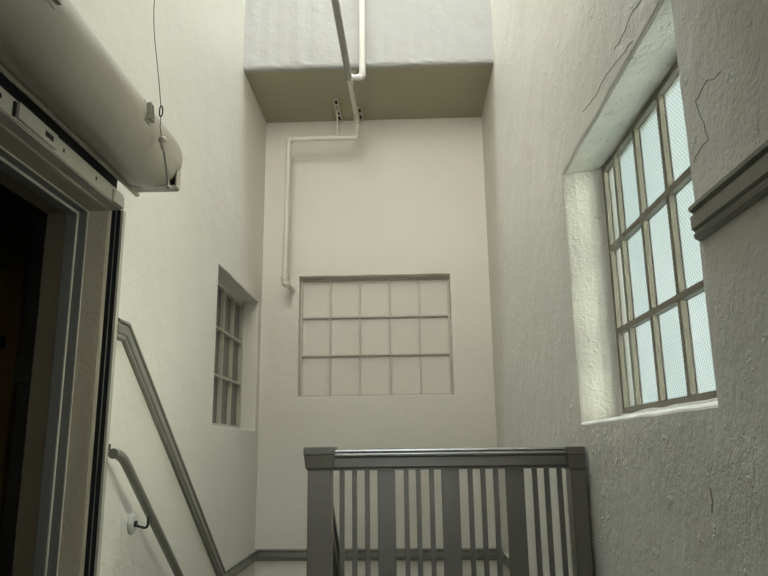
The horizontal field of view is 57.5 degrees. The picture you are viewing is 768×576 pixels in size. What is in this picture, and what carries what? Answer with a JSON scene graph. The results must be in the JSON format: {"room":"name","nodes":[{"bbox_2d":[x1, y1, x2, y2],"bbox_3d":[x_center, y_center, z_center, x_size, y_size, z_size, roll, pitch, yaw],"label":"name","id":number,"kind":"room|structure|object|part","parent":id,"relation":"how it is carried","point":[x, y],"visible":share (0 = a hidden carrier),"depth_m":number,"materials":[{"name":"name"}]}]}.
{"room":"stairwell","nodes":[
{"label":"stairwell","id":0,"kind":"room"},
{"bbox_2d":[0,184,47,545],"bbox_3d":[-2.357,0.022,1.102,2.023,2.850,5.500,-1,-13,2],"label":"wall","id":1,"kind":"structure","parent":0,"point":[17,215],"depth_m":3.84,"materials":[{"name":"brown"}]},
{"bbox_2d":[0,270,27,541],"bbox_3d":[-2.264,0.893,3.522,0.730,2.010,0.060,-1,-13,2],"label":"door leaf","id":2,"kind":"structure","parent":1,"relation":"in","point":[13,283],"depth_m":3.63,"materials":[{"name":"brown"}]},
{"bbox_3d":[-2.278,0.289,3.638,0.620,0.060,0.015,-1,-13,2],"label":"rail","id":3,"kind":"part","parent":2,"relation":"part of","materials":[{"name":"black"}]},
{"bbox_2d":[70,0,265,575],"bbox_3d":[-1.297,-2.140,0.123,0.240,11.600,12.000,-1,-13,2],"label":"wall","id":4,"kind":"structure","parent":0,"point":[177,247],"depth_m":3.69,"materials":[{"name":"paint"}]},
{"bbox_2d":[0,122,111,575],"bbox_3d":[-1.205,0.417,1.409,0.243,1.988,2.250,-1,-13,2],"label":"door frame","id":5,"kind":"structure","parent":4,"relation":"in","point":[52,520],"depth_m":2.54,"materials":[{"name":"grey paint"}]},
{"bbox_2d":[0,0,181,575],"bbox_3d":[-0.950,0.172,1.020,0.309,2.285,3.200,-1,-13,2],"label":"roller shutter","id":6,"kind":"object","parent":4,"relation":"attached to","point":[63,93],"visible":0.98,"depth_m":2.17,"materials":[{"name":"beige paint"}]},
{"bbox_3d":[-1.032,-0.479,2.085,0.012,0.048,0.220,-1,-13,2],"label":"latch plate","id":7,"kind":"part","parent":6,"relation":"part of","materials":[{"name":"beige paint"}]},
{"bbox_2d":[0,0,181,196],"bbox_3d":[-0.948,-0.823,1.247,0.244,0.244,3.200,-1,-13,2],"label":"hood","id":8,"kind":"object","parent":6,"relation":"attached to","point":[54,67],"depth_m":2.04,"materials":[{"name":"beige paint"}]},
{"bbox_2d":[153,0,170,189],"bbox_3d":[-0.906,-1.208,2.602,0.363,1.821,0.038,-5,-13,17],"label":"cable","id":9,"kind":"object","parent":6,"relation":"attached to","point":[162,140],"visible":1,"depth_m":2.39,"materials":[{"name":"grey metal"}]},
{"bbox_3d":[-0.758,-0.507,2.400,0.030,0.027,0.030,-1,-13,2],"label":"knob","id":10,"kind":"part","parent":9,"relation":"part of","materials":[{"name":"beige paint"}]},
{"bbox_3d":[-0.742,-0.417,2.379,0.034,0.146,0.007,-1,-13,2],"label":"lever rod","id":11,"kind":"part","parent":9,"relation":"part of","materials":[{"name":"grey paint"}]},
{"bbox_2d":[108,444,183,575],"bbox_3d":[-0.965,1.459,3.331,0.088,1.388,1.945,-1,-13,2],"label":"handrail","id":12,"kind":"object","parent":4,"relation":"attached to","point":[119,455],"visible":0.99,"depth_m":2.83,"materials":[{"name":"grey paint"}]},
{"bbox_3d":[-0.990,0.955,2.859,0.063,0.058,0.011,-1,-13,2],"label":"bracket arm","id":13,"kind":"part","parent":12,"relation":"part of","materials":[{"name":"grey metal"}]},
{"bbox_2d":[117,317,256,575],"bbox_3d":[-0.989,1.056,3.926,0.022,1.303,2.745,-1,-13,2],"label":"trim","id":14,"kind":"structure","parent":4,"relation":"attached to","point":[125,333],"depth_m":3.33,"materials":[{"name":"grey paint"}]},
{"bbox_2d":[212,280,243,428],"bbox_3d":[-1.121,0.460,4.760,0.051,0.970,1.175,-1,-13,2],"label":"window","id":15,"kind":"structure","parent":4,"relation":"in","point":[227,389],"depth_m":4.99,"materials":[{"name":"beige"}]},
{"bbox_3d":[-1.130,0.732,4.588,0.006,0.304,0.234,-1,-13,2],"label":"pane","id":16,"kind":"part","parent":15,"relation":"part of","materials":[{"name":"glass"}]},
{"bbox_3d":[-1.134,0.424,4.658,0.006,0.299,0.234,-1,-13,2],"label":"pane","id":17,"kind":"part","parent":15,"relation":"part of","materials":[{"name":"glass"}]},
{"bbox_3d":[-1.138,0.129,4.726,0.006,0.279,0.234,-1,-13,2],"label":"pane","id":18,"kind":"part","parent":15,"relation":"part of","materials":[{"name":"glass"}]},
{"bbox_3d":[-1.121,0.789,4.839,0.006,0.304,0.249,-1,-13,2],"label":"pane","id":19,"kind":"part","parent":15,"relation":"part of","materials":[{"name":"glass"}]},
{"bbox_3d":[-1.125,0.481,4.909,0.006,0.299,0.249,-1,-13,2],"label":"pane","id":20,"kind":"part","parent":15,"relation":"part of","materials":[{"name":"glass"}]},
{"bbox_3d":[-1.129,0.186,4.977,0.006,0.279,0.249,-1,-13,2],"label":"pane","id":21,"kind":"part","parent":15,"relation":"part of","materials":[{"name":"glass"}]},
{"bbox_3d":[-1.112,0.850,5.106,0.006,0.304,0.267,-1,-13,2],"label":"pane","id":22,"kind":"part","parent":15,"relation":"part of","materials":[{"name":"glass"}]},
{"bbox_3d":[-1.116,0.542,5.176,0.006,0.299,0.267,-1,-13,2],"label":"pane","id":23,"kind":"part","parent":15,"relation":"part of","materials":[{"name":"glass"}]},
{"bbox_3d":[-1.120,0.247,5.244,0.006,0.279,0.267,-1,-13,2],"label":"pane","id":24,"kind":"part","parent":15,"relation":"part of","materials":[{"name":"glass"}]},
{"bbox_2d":[243,0,493,72],"bbox_3d":[-0.150,-4.152,5.638,1.805,5.245,0.054,-1,-13,2],"label":"wall header","id":25,"kind":"structure","parent":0,"point":[280,35],"depth_m":5.09,"materials":[{"name":"paint"}]},
{"bbox_2d":[245,65,492,122],"bbox_3d":[-0.099,-1.526,5.581,1.805,0.100,1.011,-1,-13,2],"label":"ceiling","id":26,"kind":"structure","parent":0,"point":[457,91],"depth_m":5.43,"materials":[{"name":"paint"}]},
{"bbox_2d":[333,98,341,134],"bbox_3d":[-0.374,-1.325,5.645,0.042,0.255,0.385,-1,-13,2],"label":"hanger","id":27,"kind":"object","parent":26,"relation":"attached to","point":[335,100],"visible":1,"depth_m":5.60,"materials":[{"name":"beige paint"}]},
{"bbox_2d":[357,107,363,121],"bbox_3d":[-0.195,-1.385,5.735,0.042,0.102,0.226,-1,-13,2],"label":"hanger","id":28,"kind":"object","parent":26,"relation":"attached to","point":[359,109],"visible":0.66,"depth_m":5.72,"materials":[{"name":"beige paint"}]},
{"bbox_2d":[254,117,502,575],"bbox_3d":[-0.044,1.715,5.275,1.805,6.355,0.240,-1,-13,2],"label":"wall","id":29,"kind":"structure","parent":0,"point":[405,197],"depth_m":5.55,"materials":[{"name":"paint"}]},
{"bbox_2d":[281,0,365,291],"bbox_3d":[-0.349,-3.783,3.882,0.623,6.743,5.028,0,-13,-4],"label":"pipe","id":30,"kind":"object","parent":29,"relation":"attached to","point":[350,77],"visible":1,"depth_m":5.29,"materials":[{"name":"white metal"}]},
{"bbox_2d":[300,277,452,396],"bbox_3d":[-0.068,0.386,5.573,1.196,0.949,0.053,-1,-13,2],"label":"window","id":31,"kind":"structure","parent":29,"relation":"in","point":[359,336],"depth_m":5.58,"materials":[{"name":"beige"}]},
{"bbox_3d":[-0.537,0.697,5.528,0.217,0.302,0.006,-1,-13,2],"label":"pane","id":32,"kind":"part","parent":31,"relation":"part of","materials":[{"name":"beige paint"}]},
{"bbox_3d":[-0.544,0.095,5.666,0.217,0.296,0.006,-1,-13,2],"label":"pane","id":33,"kind":"part","parent":31,"relation":"part of","materials":[{"name":"beige paint"}]},
{"bbox_3d":[-0.541,0.394,5.597,0.217,0.293,0.006,-1,-13,2],"label":"pane","id":34,"kind":"part","parent":31,"relation":"part of","materials":[{"name":"beige paint"}]},
{"bbox_3d":[-0.312,0.090,5.659,0.224,0.296,0.006,-1,-13,2],"label":"pane","id":35,"kind":"part","parent":31,"relation":"part of","materials":[{"name":"beige paint"}]},
{"bbox_3d":[-0.308,0.389,5.590,0.224,0.293,0.006,-1,-13,2],"label":"pane","id":36,"kind":"part","parent":31,"relation":"part of","materials":[{"name":"beige paint"}]},
{"bbox_3d":[-0.304,0.692,5.521,0.224,0.302,0.006,-1,-13,2],"label":"pane","id":37,"kind":"part","parent":31,"relation":"part of","materials":[{"name":"beige paint"}]},
{"bbox_3d":[-0.075,0.085,5.652,0.227,0.296,0.006,-1,-13,2],"label":"pane","id":38,"kind":"part","parent":31,"relation":"part of","materials":[{"name":"beige paint"}]},
{"bbox_3d":[-0.071,0.385,5.583,0.227,0.293,0.006,-1,-13,2],"label":"pane","id":39,"kind":"part","parent":31,"relation":"part of","materials":[{"name":"beige paint"}]},
{"bbox_3d":[-0.067,0.688,5.514,0.227,0.302,0.006,-1,-13,2],"label":"pane","id":40,"kind":"part","parent":31,"relation":"part of","materials":[{"name":"beige paint"}]},
{"bbox_3d":[0.164,0.080,5.645,0.226,0.296,0.006,-1,-13,2],"label":"pane","id":41,"kind":"part","parent":31,"relation":"part of","materials":[{"name":"beige paint"}]},
{"bbox_3d":[0.168,0.380,5.576,0.226,0.293,0.006,-1,-13,2],"label":"pane","id":42,"kind":"part","parent":31,"relation":"part of","materials":[{"name":"beige paint"}]},
{"bbox_3d":[0.171,0.683,5.507,0.226,0.302,0.006,-1,-13,2],"label":"pane","id":43,"kind":"part","parent":31,"relation":"part of","materials":[{"name":"beige paint"}]},
{"bbox_3d":[0.399,0.076,5.638,0.222,0.296,0.006,-1,-13,2],"label":"pane","id":44,"kind":"part","parent":31,"relation":"part of","materials":[{"name":"beige paint"}]},
{"bbox_3d":[0.403,0.375,5.569,0.222,0.293,0.006,-1,-13,2],"label":"pane","id":45,"kind":"part","parent":31,"relation":"part of","materials":[{"name":"beige paint"}]},
{"bbox_3d":[0.407,0.678,5.500,0.222,0.302,0.006,-1,-13,2],"label":"pane","id":46,"kind":"part","parent":31,"relation":"part of","materials":[{"name":"beige paint"}]},
{"bbox_2d":[256,548,496,560],"bbox_3d":[-0.045,1.939,5.089,1.805,0.090,0.022,-1,-13,2],"label":"trim","id":47,"kind":"structure","parent":29,"relation":"attached to","point":[262,554],"depth_m":5.09,"materials":[{"name":"grey paint"}]},
{"bbox_2d":[481,0,767,575],"bbox_3d":[0.786,-2.182,0.061,0.321,11.600,12.000,-1,-13,2],"label":"wall","id":48,"kind":"structure","parent":0,"point":[681,489],"depth_m":2.35,"materials":[{"name":"paint"}]},
{"bbox_2d":[502,548,509,569],"bbox_3d":[0.812,2.166,3.736,0.022,1.144,2.500,-1,-13,2],"label":"trim","id":49,"kind":"structure","parent":48,"relation":"attached to","point":[505,557],"depth_m":4.77,"materials":[{"name":"grey paint"}]},
{"bbox_2d":[602,61,716,412],"bbox_3d":[0.908,-0.140,2.221,0.041,1.003,1.177,-1,-13,2],"label":"window","id":50,"kind":"structure","parent":48,"relation":"in","point":[665,359],"depth_m":2.32,"materials":[{"name":"glass"}]},
{"bbox_3d":[0.925,-0.338,2.785,0.006,0.321,0.121,-1,-13,2],"label":"pane","id":51,"kind":"part","parent":50,"relation":"part of","materials":[{"name":"clear glass"}]},
{"bbox_3d":[0.929,-0.007,2.710,0.006,0.313,0.121,-1,-13,2],"label":"pane","id":52,"kind":"part","parent":50,"relation":"part of","materials":[{"name":"clear glass"}]},
{"bbox_3d":[0.933,0.304,2.639,0.006,0.281,0.121,-1,-13,2],"label":"pane","id":53,"kind":"part","parent":50,"relation":"part of","materials":[{"name":"clear glass"}]},
{"bbox_3d":[0.918,-0.382,2.594,0.006,0.321,0.220,-1,-13,2],"label":"pane","id":54,"kind":"part","parent":50,"relation":"part of","materials":[{"name":"clear glass"}]},
{"bbox_3d":[0.922,-0.051,2.518,0.006,0.313,0.220,-1,-13,2],"label":"pane","id":55,"kind":"part","parent":50,"relation":"part of","materials":[{"name":"clear glass"}]},
{"bbox_3d":[0.926,0.260,2.447,0.006,0.281,0.220,-1,-13,2],"label":"pane","id":56,"kind":"part","parent":50,"relation":"part of","materials":[{"name":"clear glass"}]},
{"bbox_3d":[0.910,-0.436,2.354,0.006,0.321,0.221,-1,-13,2],"label":"pane","id":57,"kind":"part","parent":50,"relation":"part of","materials":[{"name":"clear glass"}]},
{"bbox_3d":[0.914,-0.106,2.278,0.006,0.313,0.221,-1,-13,2],"label":"pane","id":58,"kind":"part","parent":50,"relation":"part of","materials":[{"name":"clear glass"}]},
{"bbox_3d":[0.918,0.205,2.207,0.006,0.281,0.221,-1,-13,2],"label":"pane","id":59,"kind":"part","parent":50,"relation":"part of","materials":[{"name":"clear glass"}]},
{"bbox_3d":[0.902,-0.492,2.113,0.006,0.321,0.222,-1,-13,2],"label":"pane","id":60,"kind":"part","parent":50,"relation":"part of","materials":[{"name":"clear glass"}]},
{"bbox_3d":[0.906,-0.161,2.037,0.006,0.313,0.222,-1,-13,2],"label":"pane","id":61,"kind":"part","parent":50,"relation":"part of","materials":[{"name":"clear glass"}]},
{"bbox_3d":[0.910,0.150,1.966,0.006,0.281,0.222,-1,-13,2],"label":"pane","id":62,"kind":"part","parent":50,"relation":"part of","materials":[{"name":"clear glass"}]},
{"bbox_2d":[688,140,767,240],"bbox_3d":[0.569,-1.029,-2.284,0.022,0.083,7.930,-1,-13,2],"label":"trim","id":63,"kind":"structure","parent":48,"relation":"attached to","point":[746,184],"depth_m":1.38,"materials":[{"name":"grey paint"}]},
{"bbox_3d":[-0.399,0.746,-2.004,2.045,0.200,9.200,-1,-13,2],"label":"floor","id":64,"kind":"structure","parent":0,"visible":0},
{"bbox_2d":[303,446,593,575],"bbox_3d":[0.231,1.127,2.554,1.051,1.078,0.125,-1,-13,2],"label":"guard railing","id":65,"kind":"object","parent":64,"relation":"on","point":[320,462],"visible":1,"depth_m":2.61,"materials":[{"name":"grey paint"}]},
{"bbox_3d":[-0.235,1.172,2.557,0.088,1.003,0.090,-1,-13,2],"label":"newel post","id":66,"kind":"part","parent":65,"relation":"part of","materials":[{"name":"grey paint"}]},
{"bbox_3d":[0.248,0.650,2.665,0.892,0.079,0.088,-1,-13,2],"label":"rail","id":67,"kind":"part","parent":65,"relation":"part of","materials":[{"name":"grey paint"}]},
{"bbox_3d":[0.729,1.159,2.533,0.056,0.993,0.090,-1,-13,2],"label":"newel post","id":68,"kind":"part","parent":65,"relation":"part of","materials":[{"name":"grey paint"}]},
{"bbox_3d":[-2.339,1.362,0.795,2.023,0.100,5.500,-1,-13,2],"label":"floor","id":69,"kind":"structure","parent":0,"visible":0},
{"bbox_2d":[0,218,46,575],"bbox_3d":[-1.821,0.751,3.534,0.120,2.300,0.099,-1,-13,2],"label":"door","id":70,"kind":"structure","parent":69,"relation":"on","point":[23,364],"depth_m":3.55,"materials":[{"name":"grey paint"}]},
{"bbox_3d":[-0.618,2.545,3.191,0.747,1.035,1.710,-1,-13,2],"label":"floor","id":71,"kind":"structure","parent":0,"visible":0},
{"bbox_2d":[333,503,338,575],"bbox_3d":[-0.194,2.122,3.288,0.088,2.382,1.720,-1,-13,2],"label":"stair railing","id":72,"kind":"object","parent":71,"relation":"attached to","point":[335,530],"visible":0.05,"depth_m":2.95,"materials":[{"name":"grey paint"}]}
]}

